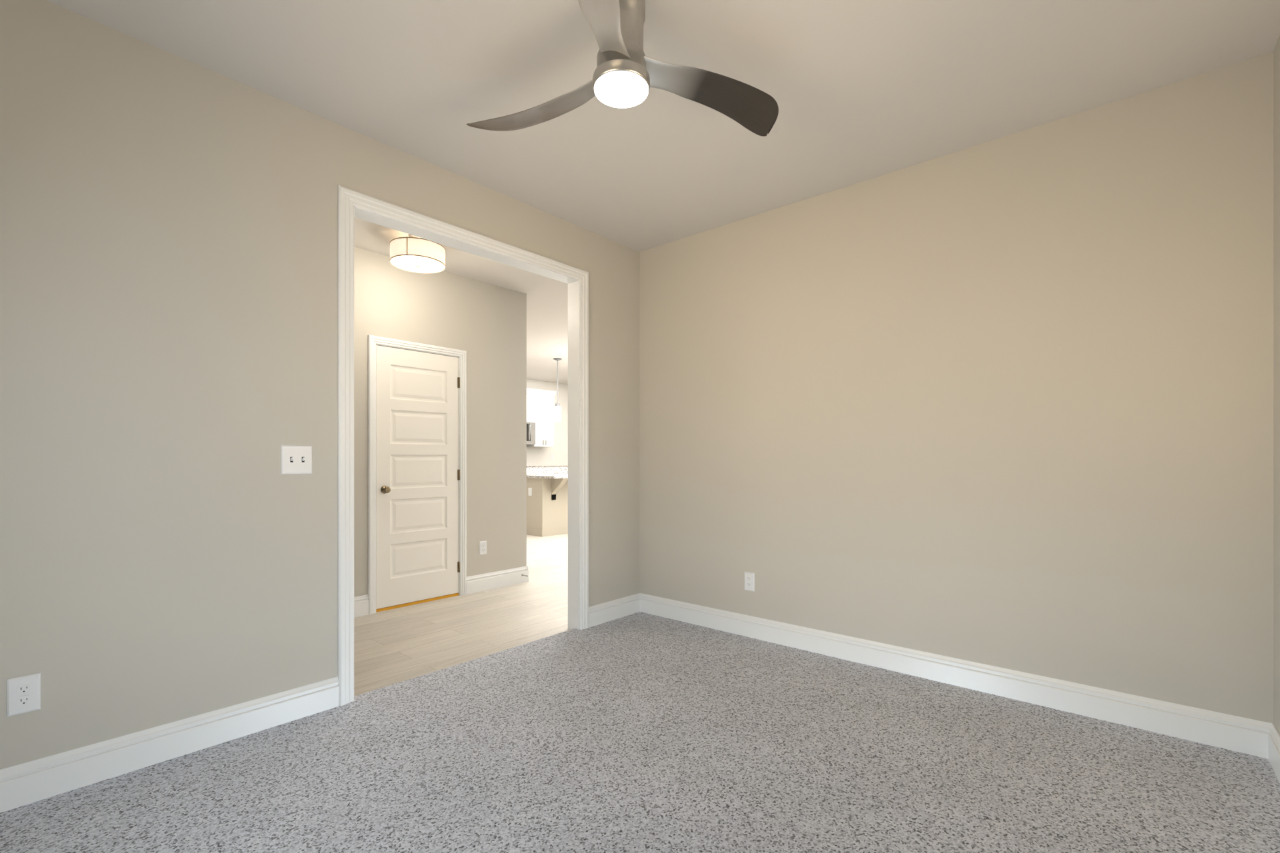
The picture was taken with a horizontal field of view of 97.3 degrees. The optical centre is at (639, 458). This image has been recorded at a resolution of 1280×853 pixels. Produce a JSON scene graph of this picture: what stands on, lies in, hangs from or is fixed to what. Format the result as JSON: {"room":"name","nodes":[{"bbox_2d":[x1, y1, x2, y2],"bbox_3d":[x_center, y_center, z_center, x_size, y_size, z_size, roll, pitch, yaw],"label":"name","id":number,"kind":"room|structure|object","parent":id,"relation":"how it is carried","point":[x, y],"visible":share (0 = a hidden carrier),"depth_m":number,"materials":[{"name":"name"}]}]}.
{"room":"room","nodes":[
{"label":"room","id":0,"kind":"room"},
{"bbox_2d":[0,0,639,769],"bbox_3d":[-1.222,-0.200,2.957,0.114,2.740,3.828,0,0,41],"label":"wall","id":1,"kind":"structure","parent":0,"point":[169,221],"depth_m":2.19,"materials":[{"name":"paint"}]},
{"bbox_2d":[6,672,40,717],"bbox_3d":[-2.064,0.792,1.887,0.008,0.125,0.078,0,0,41],"label":"outlet","id":2,"kind":"object","parent":1,"relation":"attached to","point":[23,693],"visible":1,"depth_m":1.89,"materials":[{"name":"plastic"}]},
{"bbox_2d":[281,445,311,474],"bbox_3d":[-1.524,0.005,2.507,0.016,0.128,0.125,0,0,41],"label":"wall switch","id":3,"kind":"object","parent":1,"relation":"attached to","point":[295,459],"visible":1,"depth_m":2.51,"materials":[{"name":"plastic"}]},
{"bbox_2d":[337,185,588,705],"bbox_3d":[-0.933,-0.053,3.292,0.154,2.454,1.618,0,0,41],"label":"trim","id":4,"kind":"structure","parent":1,"relation":"attached to","point":[351,204],"depth_m":2.94,"materials":[{"name":"paint"}]},
{"bbox_2d":[354,246,526,597],"bbox_3d":[-3.096,-0.200,3.663,0.814,2.740,5.220,0,0,41],"label":"wall","id":5,"kind":"structure","parent":0,"point":[487,321],"depth_m":4.94,"materials":[{"name":"paint"}]},
{"bbox_2d":[368,334,466,614],"bbox_3d":[-1.817,0.121,4.593,0.134,2.105,0.832,0,0,41],"label":"door frame","id":6,"kind":"structure","parent":5,"relation":"attached to","point":[373,341],"depth_m":4.42,"materials":[{"name":"paint"}]},
{"bbox_2d":[376,345,459,609],"bbox_3d":[-1.771,0.142,4.560,0.096,2.015,0.710,0,0,41],"label":"hall door","id":7,"kind":"structure","parent":5,"relation":"in","point":[418,473],"depth_m":4.54,"materials":[{"name":"paint"}]},
{"bbox_2d":[354,566,528,617],"bbox_3d":[-0.396,1.100,4.622,11.300,0.148,10.000,0,0,41],"label":"baseboard","id":8,"kind":"structure","parent":5,"relation":"attached to","point":[501,579],"depth_m":5.03,"materials":[{"name":"paint"}]},
{"bbox_2d":[479,540,486,555],"bbox_3d":[-1.392,0.795,5.006,0.008,0.120,0.074,0,0,41],"label":"outlet","id":9,"kind":"object","parent":5,"relation":"attached to","point":[483,545],"visible":1,"depth_m":5.00,"materials":[{"name":"plastic"}]},
{"bbox_2d":[354,534,570,696],"bbox_3d":[-0.643,1.187,7.015,15.000,0.026,13.500,0,0,41],"label":"floor","id":10,"kind":"structure","parent":0,"point":[392,647],"depth_m":3.98,"materials":[{"name":"wood"}]},
{"bbox_2d":[376,592,458,612],"bbox_3d":[-1.896,1.164,4.662,0.298,0.020,0.704,0,0,41],"label":"door sill","id":11,"kind":"structure","parent":10,"relation":"on","point":[409,604],"depth_m":4.54,"materials":[{"name":"brown wood"}]},
{"bbox_2d":[526,467,567,537],"bbox_3d":[-0.707,0.662,9.626,0.990,1.024,2.829,0,0,41],"label":"base cabinet","id":12,"kind":"object","parent":10,"relation":"on","point":[547,487],"visible":0.34,"depth_m":8.60,"materials":[{"name":"paint"}]},
{"bbox_2d":[526,466,567,467],"bbox_3d":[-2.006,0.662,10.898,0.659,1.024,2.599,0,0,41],"label":"countertop","id":13,"kind":"structure","parent":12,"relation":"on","point":[527,467],"depth_m":11.42,"materials":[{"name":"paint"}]},
{"bbox_2d":[526,379,567,465],"bbox_3d":[0.819,-0.200,6.040,11.514,2.740,6.494,0,0,41],"label":"wall","id":14,"kind":"structure","parent":0,"point":[535,456],"depth_m":11.71,"materials":[{"name":"paint"}]},
{"bbox_2d":[526,388,556,447],"bbox_3d":[-2.382,-0.780,10.662,0.400,1.100,1.750,0,0,41],"label":"upper cabinet","id":15,"kind":"object","parent":14,"relation":"attached to","point":[540,403],"visible":0.41,"depth_m":10.97,"materials":[{"name":"paint"}]},
{"bbox_2d":[526,422,535,444],"bbox_3d":[-2.383,-0.477,10.630,0.438,0.415,0.750,0,0,41],"label":"microwave","id":16,"kind":"object","parent":15,"relation":"attached to","point":[531,427],"visible":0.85,"depth_m":10.71,"materials":[{"name":"silver metal"}]},
{"bbox_2d":[550,454,553,459],"bbox_3d":[-1.808,-0.030,11.627,0.008,0.120,0.075,0,0,41],"label":"switch","id":17,"kind":"object","parent":14,"relation":"attached to","point":[552,455],"visible":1,"depth_m":11.62,"materials":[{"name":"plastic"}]},
{"bbox_2d":[0,612,1279,852],"bbox_3d":[0.070,1.179,1.842,3.389,0.042,3.828,0,0,41],"label":"floor","id":18,"kind":"structure","parent":0,"point":[639,732],"depth_m":2.07,"materials":[{"name":"grey carpet"}]},
{"bbox_2d":[46,0,1279,384],"bbox_3d":[-0.643,-1.620,7.015,15.000,0.100,13.500,0,0,41],"label":"ceiling","id":19,"kind":"structure","parent":0,"point":[862,90],"depth_m":2.30,"materials":[{"name":"paint"}]},
{"bbox_2d":[390,234,445,273],"bbox_3d":[-1.569,-1.458,3.983,0.368,0.224,0.368,0,0,41],"label":"hall ceiling light","id":20,"kind":"object","parent":19,"relation":"attached to","point":[411,253],"visible":0.95,"depth_m":3.87,"materials":[{"name":"white fabric"}]},
{"bbox_2d":[553,358,561,421],"bbox_3d":[-1.296,-1.075,8.860,0.130,0.990,0.130,0,0,41],"label":"pendant light","id":21,"kind":"object","parent":19,"relation":"hanging from","point":[557,409],"visible":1,"depth_m":8.82,"materials":[{"name":"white glass"}]},
{"bbox_2d":[466,0,778,136],"bbox_3d":[-0.093,-1.411,2.043,1.172,0.318,1.220,0,0,41],"label":"ceiling fan","id":22,"kind":"object","parent":19,"relation":"hanging from","point":[623,77],"depth_m":1.98,"materials":[{"name":"silver metal"}]},
{"bbox_2d":[640,51,1273,723],"bbox_3d":[1.300,-0.200,3.233,3.344,2.740,0.114,0,0,41],"label":"wall","id":23,"kind":"structure","parent":0,"point":[1007,402],"depth_m":2.75,"materials":[{"name":"paint"}]},
{"bbox_2d":[0,593,1279,813],"bbox_3d":[0.044,1.096,1.864,3.230,0.148,3.600,0,0,41],"label":"baseboard","id":24,"kind":"structure","parent":23,"relation":"attached to","point":[31,782],"depth_m":2.43,"materials":[{"name":"paint"}]},
{"bbox_2d":[744,572,754,591],"bbox_3d":[0.710,0.800,3.661,0.074,0.120,0.008,0,0,41],"label":"outlet","id":25,"kind":"object","parent":23,"relation":"attached to","point":[749,577],"visible":1,"depth_m":3.66,"materials":[{"name":"plastic"}]},
{"bbox_2d":[1273,34,1279,734],"bbox_3d":[1.272,-0.200,0.729,0.114,2.740,3.714,0,0,41],"label":"wall","id":26,"kind":"structure","parent":0,"point":[1277,51],"depth_m":2.13,"materials":[{"name":"paint"}]}
]}

